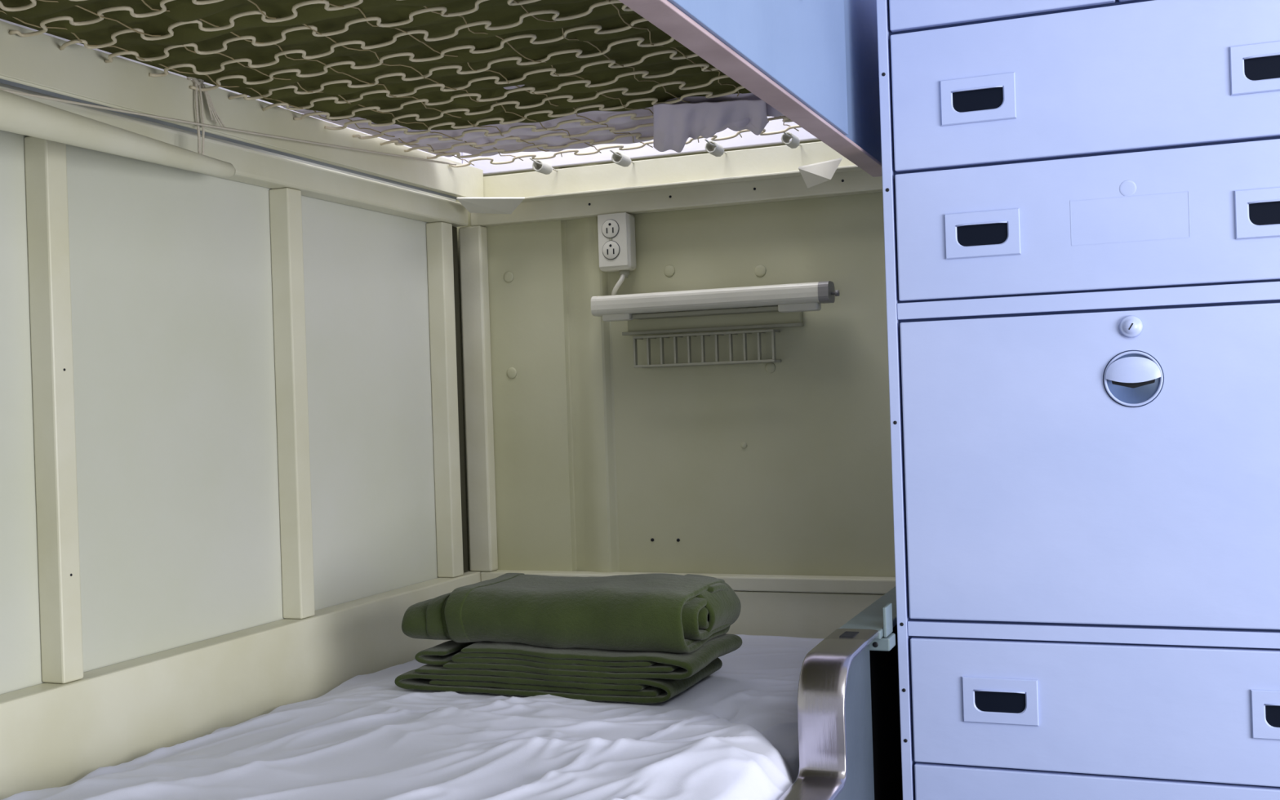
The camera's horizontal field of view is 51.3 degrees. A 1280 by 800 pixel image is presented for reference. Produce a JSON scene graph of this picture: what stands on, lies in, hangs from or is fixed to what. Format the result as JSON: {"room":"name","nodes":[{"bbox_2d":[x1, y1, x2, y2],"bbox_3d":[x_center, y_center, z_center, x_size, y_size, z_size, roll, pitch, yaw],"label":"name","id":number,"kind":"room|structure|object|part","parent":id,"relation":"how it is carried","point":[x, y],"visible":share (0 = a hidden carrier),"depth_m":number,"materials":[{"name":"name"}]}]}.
{"room":"ship crew cabin","nodes":[
{"label":"ship crew cabin","id":0,"kind":"room"},
{"bbox_2d":[0,83,457,694],"bbox_3d":[-1.081,-0.014,0.828,0.046,2.400,3.940,-2,0,22],"label":"wall","id":1,"kind":"structure","parent":0,"point":[171,268],"depth_m":1.90,"materials":[{"name":"beige paint"}]},
{"bbox_2d":[24,136,83,683],"bbox_3d":[-0.716,0.011,1.629,0.036,0.664,0.033,-2,0,22],"label":"trim","id":2,"kind":"structure","parent":1,"relation":"attached to","point":[46,164],"depth_m":1.62,"materials":[{"name":"paint"}]},
{"bbox_2d":[0,18,462,164],"bbox_3d":[-0.824,-0.796,1.443,0.022,0.755,2.492,-2,0,22],"label":"trim","id":3,"kind":"structure","parent":1,"relation":"attached to","point":[452,158],"depth_m":1.84,"materials":[{"name":"white metal"}]},
{"bbox_2d":[0,86,468,226],"bbox_3d":[-1.045,-0.332,0.823,0.042,0.043,3.766,-2,0,22],"label":"trim","id":4,"kind":"structure","parent":1,"relation":"attached to","point":[254,167],"depth_m":2.07,"materials":[{"name":"paint"}]},
{"bbox_2d":[0,569,481,799],"bbox_3d":[-1.014,0.454,0.835,0.042,0.200,3.791,-2,0,22],"label":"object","id":5,"kind":"structure","parent":1,"relation":"attached to","point":[52,735],"depth_m":1.81,"materials":[{"name":"paint"}]},
{"bbox_2d":[269,187,315,618],"bbox_3d":[-0.541,0.005,2.071,0.036,0.664,0.036,-2,0,22],"label":"trim","id":6,"kind":"structure","parent":1,"relation":"attached to","point":[285,203],"depth_m":2.06,"materials":[{"name":"paint"}]},
{"bbox_2d":[0,0,882,213],"bbox_3d":[-0.302,-0.468,1.439,0.884,0.324,2.062,-2,0,22],"label":"bunk","id":7,"kind":"object","parent":1,"relation":"attached to","point":[815,62],"visible":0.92,"depth_m":1.75,"materials":[{"name":"paint"}]},
{"bbox_2d":[186,76,225,154],"bbox_3d":[-0.585,-0.379,1.791,0.017,0.114,0.057,-2,0,36],"label":"cord","id":8,"kind":"object","parent":7,"relation":"attached to","point":[197,82],"visible":0.93,"depth_m":1.78,"materials":[{"name":"beige fabric"}]},
{"bbox_2d":[0,89,235,177],"bbox_3d":[-0.650,-0.298,1.458,0.048,0.063,0.850,-2,0,12],"label":"pole","id":9,"kind":"object","parent":8,"relation":"hanging from","point":[19,114],"visible":1,"depth_m":1.52,"materials":[{"name":"metal"}]},
{"bbox_2d":[0,88,456,165],"bbox_3d":[-0.575,-0.369,1.779,0.003,0.088,1.290,-2,0,23],"label":"cord","id":10,"kind":"object","parent":7,"relation":"attached to","point":[5,90],"visible":0.99,"depth_m":1.77,"materials":[{"name":"beige fabric"}]},
{"bbox_3d":[-0.678,-0.394,1.582,0.005,0.061,2.048,-2,0,22],"label":"rail","id":11,"kind":"part","parent":7,"relation":"part of","materials":[{"name":"metal"}]},
{"bbox_2d":[0,0,784,156],"bbox_3d":[-0.290,-0.458,1.494,0.776,0.145,1.672,-2,0,22],"label":"mattress","id":12,"kind":"object","parent":7,"relation":"on","point":[674,123],"visible":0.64,"depth_m":1.70,"materials":[{"name":"green fabric"}]},
{"bbox_3d":[0.071,-0.410,2.381,0.806,0.054,0.036,-2,0,22],"label":"rail","id":13,"kind":"part","parent":7,"relation":"part of","materials":[{"name":"metal"}]},
{"bbox_2d":[426,222,463,577],"bbox_3d":[-0.367,0.000,2.507,0.036,0.664,0.039,-2,0,22],"label":"trim","id":14,"kind":"structure","parent":1,"relation":"attached to","point":[438,234],"depth_m":2.49,"materials":[{"name":"paint"}]},
{"bbox_2d":[452,226,468,572],"bbox_3d":[-0.359,-0.001,2.551,0.018,0.664,0.048,-2,0,22],"label":"trim","id":15,"kind":"structure","parent":1,"relation":"attached to","point":[454,228],"depth_m":2.56,"materials":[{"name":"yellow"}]},
{"bbox_2d":[455,139,895,577],"bbox_3d":[1.056,-0.085,2.079,3.092,2.400,0.074,-2,0,22],"label":"wall","id":16,"kind":"structure","parent":0,"point":[598,456],"depth_m":2.44,"materials":[{"name":"paint"}]},
{"bbox_2d":[458,226,497,571],"bbox_3d":[-0.312,-0.002,2.575,0.048,0.664,0.030,-2,0,22],"label":"trim","id":17,"kind":"structure","parent":16,"relation":"attached to","point":[473,260],"depth_m":2.56,"materials":[{"name":"paint"}]},
{"bbox_2d":[503,271,513,282],"bbox_3d":[-0.253,-0.237,2.564,0.022,0.022,0.003,-2,0,22],"label":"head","id":18,"kind":"object","parent":16,"relation":"attached to","point":[508,276],"visible":1,"depth_m":2.56},
{"bbox_2d":[506,367,516,378],"bbox_3d":[-0.247,-0.052,2.564,0.022,0.022,0.003,-2,0,22],"label":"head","id":19,"kind":"object","parent":16,"relation":"attached to","point":[511,372],"visible":1,"depth_m":2.56},
{"bbox_2d":[595,212,635,295],"bbox_3d":[-0.049,-0.265,2.467,0.078,0.157,0.044,-2,0,22],"label":"wall outlet","id":20,"kind":"object","parent":16,"relation":"attached to","point":[615,232],"visible":0.98,"depth_m":2.45,"materials":[{"name":"white plastic"}]},
{"bbox_2d":[462,116,818,175],"bbox_3d":[0.072,-0.825,2.421,0.917,0.755,0.012,-2,0,22],"label":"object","id":21,"kind":"structure","parent":16,"relation":"attached to","point":[748,139],"depth_m":2.45,"materials":[{"name":"white"}]},
{"bbox_2d":[663,265,675,276],"bbox_3d":[0.054,-0.237,2.450,0.022,0.022,0.003,-2,0,22],"label":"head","id":22,"kind":"object","parent":16,"relation":"attached to","point":[668,270],"visible":1,"depth_m":2.45},
{"bbox_2d":[470,169,882,226],"bbox_3d":[0.394,-0.380,2.296,1.542,0.043,0.033,-2,0,22],"label":"trim","id":23,"kind":"structure","parent":16,"relation":"attached to","point":[855,182],"depth_m":2.40,"materials":[{"name":"paint"}]},
{"bbox_2d":[480,569,895,594],"bbox_3d":[0.416,0.319,2.294,1.542,0.025,0.038,-2,0,22],"label":"trim","id":24,"kind":"structure","parent":16,"relation":"attached to","point":[740,582],"depth_m":2.34,"materials":[{"name":"paint"}]},
{"bbox_2d":[632,328,781,368],"bbox_3d":[0.119,-0.092,2.403,0.266,0.058,0.044,-2,0,22],"label":"rack","id":25,"kind":"object","parent":16,"relation":"attached to","point":[675,336],"visible":1,"depth_m":2.38,"materials":[{"name":"beige metal"}]},
{"bbox_2d":[591,280,839,335],"bbox_3d":[0.136,-0.161,2.380,0.454,0.073,0.075,-2,0,22],"label":"lamp","id":26,"kind":"object","parent":16,"relation":"attached to","point":[781,305],"visible":1,"depth_m":2.37,"materials":[{"name":"white plastic"}]},
{"bbox_3d":[0.132,-0.143,2.413,0.330,0.038,0.016,-2,0,22],"label":"mounting plate","id":27,"kind":"part","parent":26,"relation":"part of","materials":[{"name":"paint"}]},
{"bbox_3d":[0.335,-0.183,2.286,0.013,0.010,0.011,-2,0,22],"label":"switch knob","id":28,"kind":"part","parent":26,"relation":"part of","materials":[{"name":"grey"}]},
{"bbox_2d":[740,442,746,448],"bbox_3d":[0.187,0.082,2.402,0.012,0.012,0.003,-2,0,22],"label":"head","id":29,"kind":"object","parent":16,"relation":"attached to","point":[744,445],"visible":1,"depth_m":2.40},
{"bbox_2d":[754,264,766,276],"bbox_3d":[0.215,-0.231,2.386,0.022,0.022,0.003,-2,0,22],"label":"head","id":30,"kind":"object","parent":16,"relation":"attached to","point":[760,270],"visible":1,"depth_m":2.38},
{"bbox_2d":[764,362,775,373],"bbox_3d":[0.232,-0.058,2.382,0.020,0.020,0.003,-2,0,22],"label":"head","id":31,"kind":"object","parent":16,"relation":"attached to","point":[770,367],"visible":0.98,"depth_m":2.38},
{"bbox_2d":[726,590,884,638],"bbox_3d":[0.420,0.420,2.296,1.542,0.174,0.034,-2,0,22],"label":"trim","id":32,"kind":"structure","parent":16,"relation":"attached to","point":[808,615],"depth_m":2.33,"materials":[{"name":"paint"}]},
{"bbox_3d":[0.298,1.166,0.381,3.400,0.050,4.100,-2,0,22],"label":"floor","id":33,"kind":"structure","parent":0,"visible":0},
{"bbox_2d":[777,586,902,799],"bbox_3d":[-0.256,0.720,1.436,0.904,0.878,2.062,-2,0,22],"label":"bed rail","id":34,"kind":"object","parent":33,"relation":"on","point":[849,719],"visible":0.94,"depth_m":1.59,"materials":[{"name":"silver metal"}]},
{"bbox_2d":[0,634,824,799],"bbox_3d":[-0.267,0.470,1.516,0.836,0.187,1.909,-2,0,22],"label":"mattress","id":35,"kind":"object","parent":34,"relation":"on","point":[733,734],"visible":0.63,"depth_m":1.52,"materials":[{"name":"white fabric"}]},
{"bbox_2d":[394,573,742,703],"bbox_3d":[-0.102,0.335,1.939,0.465,0.152,0.227,-2,0,22],"label":"blanket","id":36,"kind":"object","parent":35,"relation":"on","point":[642,638],"visible":1,"depth_m":1.84,"materials":[{"name":"green fabric"}]},
{"bbox_3d":[0.016,0.543,1.004,0.023,0.474,1.465,-2,0,22],"label":"panel","id":37,"kind":"part","parent":34,"relation":"part of","materials":[{"name":"blue paint"}]},
{"bbox_3d":[0.387,0.291,1.958,0.056,0.011,0.605,-2,0,22],"label":"painted rail","id":38,"kind":"part","parent":34,"relation":"part of","materials":[{"name":"grey metal"}]},
{"bbox_3d":[0.378,0.544,1.972,0.014,0.488,0.593,-2,0,22],"label":"panel","id":39,"kind":"part","parent":34,"relation":"part of","materials":[{"name":"black"}]},
{"bbox_3d":[0.316,0.281,1.700,0.004,0.038,0.041,-2,0,22],"label":"bracket plate","id":40,"kind":"part","parent":34,"relation":"part of","materials":[{"name":"teal paint"}]},
{"bbox_2d":[876,0,1279,799],"bbox_3d":[0.699,0.052,1.856,0.597,2.150,0.556,-2,0,22],"label":"tall cabinet","id":41,"kind":"object","parent":33,"relation":"on","point":[1082,197],"visible":1,"depth_m":1.63,"materials":[{"name":"blue"}]},
{"bbox_3d":[0.424,-0.377,1.671,0.092,0.057,0.003,-2,0,22],"label":"pull plate","id":42,"kind":"part","parent":41,"relation":"part of","materials":[{"name":"blue paint"}]},
{"bbox_3d":[0.429,-0.208,1.671,0.092,0.057,0.003,-2,0,22],"label":"pull plate","id":43,"kind":"part","parent":41,"relation":"part of","materials":[{"name":"blue paint"}]},
{"bbox_3d":[0.451,0.377,1.670,0.092,0.057,0.003,-2,0,22],"label":"pull plate","id":44,"kind":"part","parent":41,"relation":"part of","materials":[{"name":"blue paint"}]},
{"bbox_3d":[0.448,-0.547,1.668,0.273,0.136,0.012,-2,0,22],"label":"drawer","id":45,"kind":"part","parent":41,"relation":"part of","materials":[{"name":"blue paint"}]},
{"bbox_3d":[0.588,-0.391,1.614,0.564,0.175,0.012,-2,0,22],"label":"drawer","id":46,"kind":"part","parent":41,"relation":"part of","materials":[{"name":"blue paint"}]},
{"bbox_3d":[0.594,-0.217,1.614,0.564,0.162,0.012,-2,0,22],"label":"drawer","id":47,"kind":"part","parent":41,"relation":"part of","materials":[{"name":"blue paint"}]},
{"bbox_3d":[0.604,-0.123,1.613,0.584,0.021,0.010,-2,0,22],"label":"rail","id":48,"kind":"part","parent":41,"relation":"part of","materials":[{"name":"metal"}]},
{"bbox_3d":[0.604,0.082,1.614,0.564,0.381,0.012,-2,0,22],"label":"flap panel","id":49,"kind":"part","parent":41,"relation":"part of","materials":[{"name":"blue paint"}]},
{"bbox_3d":[0.617,0.285,1.613,0.584,0.018,0.010,-2,0,22],"label":"rail","id":50,"kind":"part","parent":41,"relation":"part of","materials":[{"name":"metal"}]},
{"bbox_3d":[0.613,0.377,1.614,0.564,0.158,0.012,-2,0,22],"label":"drawer","id":51,"kind":"part","parent":41,"relation":"part of","materials":[{"name":"blue paint"}]},
{"bbox_3d":[0.619,0.550,1.614,0.564,0.180,0.012,-2,0,22],"label":"drawer","id":52,"kind":"part","parent":41,"relation":"part of","materials":[{"name":"blue paint"}]},
{"bbox_2d":[1105,356,1160,382],"bbox_3d":[0.592,-0.036,1.602,0.063,0.032,0.006,-2,0,22],"label":"hood","id":53,"kind":"object","parent":41,"relation":"attached to","point":[1117,369],"depth_m":1.60,"materials":[{"name":"silver paint"}]},
{"bbox_2d":[1106,353,1159,404],"bbox_3d":[0.596,-0.026,1.609,0.063,0.063,0.001,-2,0,22],"label":"handle","id":54,"kind":"object","parent":41,"relation":"in","point":[1131,378],"depth_m":1.60,"materials":[{"name":"silver metal"}]},
{"bbox_3d":[0.736,-0.388,1.547,0.092,0.057,0.003,-2,0,22],"label":"pull plate","id":55,"kind":"part","parent":41,"relation":"part of","materials":[{"name":"blue paint"}]},
{"bbox_3d":[0.741,-0.219,1.547,0.092,0.057,0.003,-2,0,22],"label":"pull plate","id":56,"kind":"part","parent":41,"relation":"part of","materials":[{"name":"blue paint"}]},
{"bbox_3d":[0.761,0.367,1.547,0.092,0.057,0.003,-2,0,22],"label":"pull plate","id":57,"kind":"part","parent":41,"relation":"part of","materials":[{"name":"blue paint"}]}
]}

